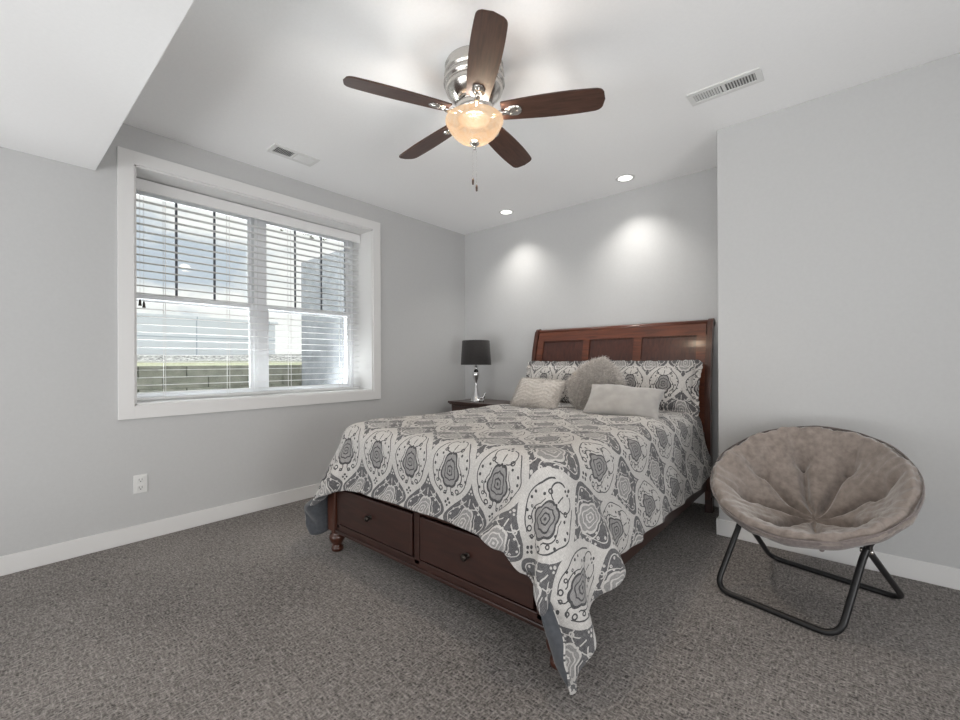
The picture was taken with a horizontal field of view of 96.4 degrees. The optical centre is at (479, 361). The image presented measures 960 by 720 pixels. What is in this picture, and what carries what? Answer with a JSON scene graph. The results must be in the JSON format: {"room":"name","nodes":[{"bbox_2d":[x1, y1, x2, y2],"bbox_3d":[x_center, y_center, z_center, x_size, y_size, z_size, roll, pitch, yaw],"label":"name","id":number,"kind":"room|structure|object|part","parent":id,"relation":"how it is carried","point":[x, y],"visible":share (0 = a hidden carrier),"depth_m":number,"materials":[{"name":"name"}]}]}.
{"room":"bedroom","nodes":[
{"label":"bedroom","id":0,"kind":"room"},
{"bbox_2d":[0,0,194,169],"bbox_3d":[-0.914,-1.387,0.235,5.478,0.355,1.768,0,0,41],"label":"ceiling","id":1,"kind":"structure","parent":0,"point":[72,72],"depth_m":1.75,"materials":[{"name":"paint"}]},
{"bbox_2d":[0,123,464,555],"bbox_3d":[-2.051,-0.183,3.465,0.472,2.740,5.474,0,0,41],"label":"wall","id":2,"kind":"structure","parent":0,"point":[68,463],"depth_m":2.75,"materials":[{"name":"paint"}]},
{"bbox_2d":[133,474,146,493],"bbox_3d":[-2.255,0.809,2.851,0.010,0.120,0.074,0,0,41],"label":"wall outlet","id":3,"kind":"object","parent":2,"relation":"attached to","point":[139,481],"visible":1,"depth_m":2.85,"materials":[{"name":"white plastic"}]},
{"bbox_2d":[137,477,143,482],"bbox_3d":[-2.253,0.783,2.849,0.003,0.033,0.036,0,0,41],"label":"receptacle","id":4,"kind":"object","parent":3,"relation":"attached to","point":[139,479],"depth_m":2.85,"materials":[{"name":"grey plastic"}]},
{"bbox_2d":[137,485,143,490],"bbox_3d":[-2.253,0.835,2.849,0.003,0.033,0.036,0,0,41],"label":"receptacle","id":5,"kind":"object","parent":3,"relation":"attached to","point":[139,487],"depth_m":2.85,"materials":[{"name":"grey plastic"}]},
{"bbox_2d":[0,483,319,575],"bbox_3d":[-1.861,1.131,3.304,0.014,0.108,5.174,0,0,41],"label":"baseboard","id":6,"kind":"structure","parent":2,"relation":"attached to","point":[28,559],"depth_m":2.84,"materials":[{"name":"white"}]},
{"bbox_2d":[136,190,257,397],"bbox_3d":[-2.273,-0.506,3.433,0.120,1.569,0.897,0,0,41],"label":"window","id":7,"kind":"structure","parent":2,"relation":"in","point":[253,363],"depth_m":3.56,"materials":[{"name":"white plastic"}]},
{"bbox_3d":[-2.282,-0.857,3.440,0.030,0.819,0.849,0,0,41],"label":"sash","id":8,"kind":"part","parent":7,"relation":"part of","materials":[{"name":"white plastic"}]},
{"bbox_3d":[-2.250,-0.119,3.414,0.035,0.752,0.849,0,0,41],"label":"sash","id":9,"kind":"part","parent":7,"relation":"part of","materials":[{"name":"white plastic"}]},
{"bbox_2d":[136,178,359,400],"bbox_3d":[-1.835,-0.507,3.681,0.090,1.558,1.837,0,0,41],"label":"window blind","id":10,"kind":"object","parent":7,"relation":"attached to","point":[142,185],"visible":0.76,"depth_m":3.51,"materials":[{"name":"white plastic"}]},
{"bbox_3d":[-2.364,-0.817,3.017,0.002,0.792,0.002,0,0,41],"label":"lift cord","id":11,"kind":"part","parent":10,"relation":"part of","materials":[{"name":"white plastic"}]},
{"bbox_3d":[-2.311,-0.485,3.143,0.058,1.495,0.003,0,0,41],"label":"ladder cord","id":12,"kind":"part","parent":10,"relation":"part of","materials":[{"name":"white fabric"}]},
{"bbox_3d":[-2.033,-0.486,3.466,0.058,1.495,0.003,0,0,41],"label":"ladder cord","id":13,"kind":"part","parent":10,"relation":"part of","materials":[{"name":"white fabric"}]},
{"bbox_3d":[-1.839,0.263,3.686,0.052,0.018,1.825,0,0,41],"label":"rail","id":14,"kind":"part","parent":10,"relation":"part of","materials":[{"name":"white plastic"}]},
{"bbox_3d":[-1.707,-0.487,3.845,0.058,1.495,0.003,0,0,41],"label":"ladder cord","id":15,"kind":"part","parent":10,"relation":"part of","materials":[{"name":"white fabric"}]},
{"bbox_3d":[-1.373,-0.488,4.232,0.058,1.495,0.003,0,0,41],"label":"ladder cord","id":16,"kind":"part","parent":10,"relation":"part of","materials":[{"name":"white plastic"}]},
{"bbox_2d":[117,146,380,419],"bbox_3d":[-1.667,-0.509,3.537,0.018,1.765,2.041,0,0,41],"label":"trim","id":17,"kind":"structure","parent":2,"relation":"attached to","point":[126,158],"depth_m":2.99,"materials":[{"name":"white"}]},
{"bbox_2d":[257,219,263,391],"bbox_3d":[-1.955,-0.507,3.783,0.105,1.569,0.052,0,0,41],"label":"trim","id":18,"kind":"structure","parent":2,"relation":"attached to","point":[260,340],"depth_m":3.75,"materials":[{"name":"white plastic"}]},
{"bbox_2d":[263,220,352,390],"bbox_3d":[-1.655,-0.507,4.150,0.120,1.569,0.900,0,0,41],"label":"window","id":19,"kind":"structure","parent":2,"relation":"in","point":[348,349],"depth_m":4.25,"materials":[{"name":"white plastic"}]},
{"bbox_3d":[-1.665,-0.858,4.157,0.030,0.819,0.852,0,0,41],"label":"sash","id":20,"kind":"part","parent":19,"relation":"part of","materials":[{"name":"white plastic"}]},
{"bbox_3d":[-1.633,-0.121,4.131,0.035,0.752,0.852,0,0,41],"label":"sash","id":21,"kind":"part","parent":19,"relation":"part of","materials":[{"name":"white plastic"}]},
{"bbox_2d":[0,497,959,719],"bbox_3d":[0.088,1.248,1.625,6.100,0.150,5.474,0,0,41],"label":"floor","id":22,"kind":"structure","parent":0,"point":[254,615],"depth_m":1.82,"materials":[{"name":"grey carpet"}]},
{"bbox_2d":[448,399,509,410],"bbox_3d":[0.044,0.806,4.734,0.680,0.745,0.472,0,0,41],"label":"nightstand","id":23,"kind":"object","parent":22,"relation":"on","point":[463,404],"visible":0.09,"depth_m":4.66,"materials":[{"name":"brown wood"}]},
{"bbox_3d":[-0.088,0.566,4.583,0.570,0.165,0.016,0,0,41],"label":"drawer","id":24,"kind":"part","parent":23,"relation":"part of","materials":[{"name":"brown wood"}]},
{"bbox_2d":[461,340,490,401],"bbox_3d":[-0.043,0.092,4.723,0.336,0.684,0.336,0,0,41],"label":"table lamp","id":25,"kind":"object","parent":23,"relation":"on","point":[474,352],"visible":0.96,"depth_m":4.60,"materials":[{"name":"silver metal"}]},
{"bbox_3d":[-0.044,-0.101,4.723,0.336,0.266,0.336,0,0,41],"label":"lamp shade","id":26,"kind":"part","parent":25,"relation":"part of","materials":[{"name":"black fabric"}]},
{"bbox_2d":[328,318,714,670],"bbox_3d":[0.459,0.416,3.058,1.686,1.516,2.467,0,0,41],"label":"bed","id":27,"kind":"object","parent":22,"relation":"on","point":[447,553],"visible":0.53,"depth_m":2.43,"materials":[{"name":"brown wood"}]},
{"bbox_3d":[-0.897,0.887,2.694,0.085,0.325,0.085,0,0,41],"label":"foot post","id":28,"kind":"part","parent":27,"relation":"part of","materials":[{"name":"brown wood"}]},
{"bbox_3d":[-0.625,0.871,2.386,0.033,0.033,0.034,0,0,41],"label":"knob","id":29,"kind":"part","parent":27,"relation":"part of","materials":[{"name":"brown metal"}]},
{"bbox_3d":[-0.596,0.878,2.398,0.675,0.212,0.019,0,0,41],"label":"drawer","id":30,"kind":"part","parent":27,"relation":"part of","materials":[{"name":"brown wood"}]},
{"bbox_3d":[-0.298,0.884,2.176,1.570,0.327,0.074,0,0,41],"label":"foot rail","id":31,"kind":"part","parent":27,"relation":"part of","materials":[{"name":"brown wood"}]},
{"bbox_3d":[-0.068,0.867,1.907,0.033,0.033,0.034,0,0,41],"label":"knob","id":32,"kind":"part","parent":27,"relation":"part of","materials":[{"name":"brown metal"}]},
{"bbox_3d":[-0.039,0.874,1.918,0.670,0.212,0.019,0,0,41],"label":"drawer","id":33,"kind":"part","parent":27,"relation":"part of","materials":[{"name":"brown wood"}]},
{"bbox_2d":[304,402,711,694],"bbox_3d":[0.335,0.757,2.928,1.935,0.791,2.306,0,0,41],"label":"duvet","id":34,"kind":"object","parent":27,"relation":"on","point":[564,491],"visible":0.86,"depth_m":2.01,"materials":[{"name":"fabric"}]},
{"bbox_2d":[510,377,566,408],"bbox_3d":[0.485,0.272,3.601,0.470,0.283,0.249,0,0,41],"label":"chevron pillow","id":35,"kind":"object","parent":34,"relation":"on","point":[532,392],"visible":0.89,"depth_m":3.54,"materials":[{"name":"beige fabric"}]},
{"bbox_2d":[526,361,587,402],"bbox_3d":[0.726,0.202,3.996,0.792,0.432,0.202,0,0,45],"label":"pillow sham","id":36,"kind":"object","parent":34,"relation":"on","point":[562,370],"visible":0.32,"depth_m":4.00,"materials":[{"name":"grey fabric"}]},
{"bbox_2d":[582,384,664,418],"bbox_3d":[1.001,0.273,3.007,0.525,0.228,0.212,0,0,36],"label":"lumbar pillow","id":37,"kind":"object","parent":34,"relation":"on","point":[605,399],"visible":0.89,"depth_m":2.93,"materials":[{"name":"grey fabric"}]},
{"bbox_2d":[610,360,702,416],"bbox_3d":[1.349,0.198,3.456,0.791,0.430,0.200,0,0,41],"label":"pillow sham","id":38,"kind":"object","parent":34,"relation":"on","point":[680,382],"visible":0.52,"depth_m":3.30,"materials":[{"name":"grey fabric"}]},
{"bbox_3d":[0.586,0.368,4.453,0.042,1.416,0.186,0,0,41],"label":"post","id":39,"kind":"part","parent":27,"relation":"part of","materials":[{"name":"brown wood"}]},
{"bbox_3d":[0.805,0.171,4.224,0.455,0.767,0.089,0,0,41],"label":"panel moulding","id":40,"kind":"part","parent":27,"relation":"part of","materials":[{"name":"brown wood"}]},
{"bbox_3d":[0.810,0.179,4.230,0.455,0.790,0.090,0,0,41],"label":"panel","id":41,"kind":"part","parent":27,"relation":"part of","materials":[{"name":"brown wood"}]},
{"bbox_3d":[1.182,0.168,3.899,0.430,0.767,0.089,0,0,41],"label":"panel moulding","id":42,"kind":"part","parent":27,"relation":"part of","materials":[{"name":"brown wood"}]},
{"bbox_3d":[1.187,0.177,3.906,0.430,0.790,0.090,0,0,41],"label":"panel","id":43,"kind":"part","parent":27,"relation":"part of","materials":[{"name":"brown wood"}]},
{"bbox_3d":[1.194,0.234,3.913,1.580,1.075,0.138,0,0,41],"label":"headboard","id":44,"kind":"part","parent":27,"relation":"part of","materials":[{"name":"brown wood"}]},
{"bbox_3d":[1.234,-0.312,3.963,1.630,0.044,0.060,0,0,41],"label":"crown rail","id":45,"kind":"part","parent":27,"relation":"part of","materials":[{"name":"brown wood"}]},
{"bbox_3d":[1.036,0.885,2.514,0.030,0.230,2.200,0,0,41],"label":"rail","id":46,"kind":"part","parent":27,"relation":"part of","materials":[{"name":"brown wood"}]},
{"bbox_3d":[1.561,0.166,3.573,0.450,0.767,0.089,0,0,41],"label":"panel moulding","id":47,"kind":"part","parent":27,"relation":"part of","materials":[{"name":"brown wood"}]},
{"bbox_3d":[1.566,0.174,3.579,0.450,0.790,0.090,0,0,41],"label":"panel","id":48,"kind":"part","parent":27,"relation":"part of","materials":[{"name":"brown wood"}]},
{"bbox_3d":[1.789,1.108,3.345,0.052,0.120,0.070,0,0,41],"label":"leg","id":49,"kind":"part","parent":27,"relation":"part of","materials":[{"name":"brown wood"}]},
{"bbox_3d":[1.819,0.360,3.391,0.042,1.416,0.186,0,0,41],"label":"post","id":50,"kind":"part","parent":27,"relation":"part of","materials":[{"name":"brown wood"}]},
{"bbox_3d":[0.438,0.610,3.032,1.520,0.323,2.165,0,0,41],"label":"mattress","id":51,"kind":"object","parent":27,"relation":"on","visible":0},
{"bbox_2d":[565,355,628,409],"bbox_3d":[0.917,0.201,3.384,0.568,0.513,0.368,0,0,41],"label":"fluffy pillow","id":52,"kind":"object","parent":51,"relation":"on","point":[601,370],"visible":0.71,"depth_m":3.35,"materials":[{"name":"grey fur"}]},
{"bbox_2d":[710,426,925,635],"bbox_3d":[1.604,0.759,2.121,0.736,0.815,0.834,0,0,-32],"label":"chair","id":53,"kind":"object","parent":22,"relation":"on","point":[822,488],"visible":1,"depth_m":2.17,"materials":[{"name":"beige fabric"}]},
{"bbox_3d":[1.500,0.875,2.046,0.336,0.582,0.725,0,0,-36],"label":"leg frame","id":54,"kind":"part","parent":53,"relation":"part of","materials":[{"name":"black metal"}]},
{"bbox_2d":[711,426,925,548],"bbox_3d":[1.605,0.609,2.123,0.730,0.509,0.833,0,0,-36],"label":"cushion","id":55,"kind":"object","parent":53,"relation":"on","point":[809,487],"depth_m":2.19,"materials":[{"name":"grey fabric"}]},
{"bbox_3d":[1.656,0.927,2.159,0.573,0.479,0.655,0,0,-36],"label":"leg frame","id":56,"kind":"part","parent":53,"relation":"part of","materials":[{"name":"black metal"}]},
{"bbox_2d":[123,0,959,234],"bbox_3d":[0.074,-1.642,1.631,6.100,0.150,5.474,0,0,41],"label":"ceiling","id":57,"kind":"structure","parent":0,"point":[237,79],"depth_m":2.37,"materials":[{"name":"paint"}]},
{"bbox_2d":[266,143,319,166],"bbox_3d":[-1.404,-1.553,3.232,0.155,0.008,0.345,0,0,41],"label":"ceiling vent","id":58,"kind":"object","parent":57,"relation":"in","point":[277,149],"visible":1,"depth_m":3.22,"materials":[{"name":"white plastic"}]},
{"bbox_2d":[343,9,604,191],"bbox_3d":[-0.043,-1.230,2.306,1.255,0.670,1.269,0,0,41],"label":"ceiling fan","id":59,"kind":"object","parent":57,"relation":"hanging from","point":[474,82],"visible":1,"depth_m":2.16,"materials":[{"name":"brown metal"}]},
{"bbox_3d":[-0.399,-1.308,2.099,0.522,0.008,0.144,0,14,-25],"label":"blade","id":60,"kind":"part","parent":59,"relation":"part of","materials":[{"name":"brown wood"}]},
{"bbox_3d":[-0.305,-1.308,2.567,0.144,0.008,0.522,-19,12,-41],"label":"blade","id":61,"kind":"part","parent":59,"relation":"part of","materials":[{"name":"brown wood"}]},
{"bbox_3d":[-0.029,-1.220,2.269,0.306,0.129,0.306,0,0,41],"label":"lamp shade","id":62,"kind":"part","parent":59,"relation":"part of","materials":[{"name":"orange glass"}]},
{"bbox_3d":[0.018,-1.310,1.866,0.144,0.008,0.522,14,-2,-7],"label":"blade","id":63,"kind":"part","parent":59,"relation":"part of","materials":[{"name":"brown wood"}]},
{"bbox_3d":[0.168,-1.310,2.623,0.144,0.008,0.522,-16,-8,28],"label":"blade","id":64,"kind":"part","parent":59,"relation":"part of","materials":[{"name":"brown wood"}]},
{"bbox_3d":[0.368,-1.311,2.190,0.522,0.008,0.144,0,-14,11],"label":"blade","id":65,"kind":"part","parent":59,"relation":"part of","materials":[{"name":"brown wood"}]},
{"bbox_2d":[499,209,513,214],"bbox_3d":[0.275,-1.560,4.476,0.160,0.006,0.160,0,0,41],"label":"recessed light","id":66,"kind":"object","parent":57,"relation":"in","point":[505,211],"visible":1,"depth_m":4.48,"materials":[{"name":"white plastic"}]},
{"bbox_2d":[615,174,634,181],"bbox_3d":[1.239,-1.566,3.663,0.160,0.006,0.160,0,0,41],"label":"recessed light","id":67,"kind":"object","parent":57,"relation":"in","point":[625,177],"visible":1,"depth_m":3.66,"materials":[{"name":"white plastic"}]},
{"bbox_2d":[618,176,631,180],"bbox_3d":[1.239,-1.566,3.663,0.114,0.001,0.114,0,0,41],"label":"diffuser","id":68,"kind":"object","parent":67,"relation":"attached to","point":[624,178],"depth_m":3.67,"materials":[{"name":"white plastic"}]},
{"bbox_2d":[686,67,763,105],"bbox_3d":[1.399,-1.568,2.458,0.370,0.008,0.140,0,0,41],"label":"ceiling vent","id":69,"kind":"object","parent":57,"relation":"in","point":[754,76],"visible":1,"depth_m":2.45,"materials":[{"name":"white plastic"}]},
{"bbox_2d":[465,167,718,465],"bbox_3d":[0.965,-0.196,4.381,2.902,2.740,0.150,0,0,41],"label":"wall","id":70,"kind":"structure","parent":0,"point":[646,254],"depth_m":4.16,"materials":[{"name":"paint"}]},
{"bbox_2d":[694,492,718,506],"bbox_3d":[0.917,1.120,4.316,2.902,0.108,0.014,0,0,41],"label":"baseboard","id":71,"kind":"structure","parent":70,"relation":"attached to","point":[701,499],"depth_m":3.52,"materials":[{"name":"white"}]},
{"bbox_2d":[717,53,959,568],"bbox_3d":[2.895,-0.209,2.310,2.726,2.740,0.769,0,0,41],"label":"wall","id":72,"kind":"structure","parent":0,"point":[838,213],"depth_m":2.44,"materials":[{"name":"paint"}]},
{"bbox_2d":[716,516,718,534],"bbox_3d":[1.809,1.113,3.139,0.014,0.108,0.633,0,0,41],"label":"baseboard","id":73,"kind":"structure","parent":72,"relation":"attached to","point":[717,518],"depth_m":2.90,"materials":[{"name":"white"}]},
{"bbox_2d":[719,519,959,589],"bbox_3d":[2.589,1.108,2.059,2.576,0.108,0.014,0,0,41],"label":"baseboard","id":74,"kind":"structure","parent":72,"relation":"attached to","point":[936,574],"depth_m":2.35,"materials":[{"name":"white"}]},
{"label":"outside","id":75,"kind":"structure","parent":0,"visible":0},
{"bbox_2d":[137,354,301,361],"bbox_3d":[-4.755,-0.047,30.490,33.000,0.250,80.000,0,0,41],"label":"gravel bed","id":76,"kind":"object","parent":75,"point":[272,357],"visible":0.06,"depth_m":6.94,"materials":[{"name":"grey gravel"}]},
{"bbox_2d":[137,313,277,354],"bbox_3d":[-6.652,-0.446,6.454,0.180,0.780,7.100,0,0,41],"label":"fence","id":77,"kind":"object","parent":76,"relation":"on","point":[191,347],"visible":0.44,"depth_m":7.94,"materials":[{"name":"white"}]},
{"bbox_3d":[-4.059,0.985,2.673,1.550,0.220,6.750,0,0,41],"label":"floor","id":78,"kind":"structure","parent":0,"visible":0},
{"bbox_2d":[137,365,301,392],"bbox_3d":[-3.230,0.469,4.843,0.280,0.852,11.122,0,0,41],"label":"wall","id":79,"kind":"structure","parent":78,"relation":"on","point":[217,373],"depth_m":4.82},
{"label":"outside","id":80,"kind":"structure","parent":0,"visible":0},
{"bbox_2d":[137,361,301,365],"bbox_3d":[-2.880,0.021,6.440,1.230,0.121,18.000,0,0,41],"label":"lawn","id":81,"kind":"structure","parent":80,"point":[215,362],"depth_m":5.85,"materials":[{"name":"green plant"}]},
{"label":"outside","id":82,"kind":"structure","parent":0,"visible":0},
{"bbox_2d":[301,249,344,385],"bbox_3d":[-1.731,-0.162,5.285,1.420,2.300,0.250,0,0,41],"label":"wall","id":83,"kind":"structure","parent":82,"point":[311,363],"depth_m":5.29,"materials":[{"name":"grey concrete"}]}
]}

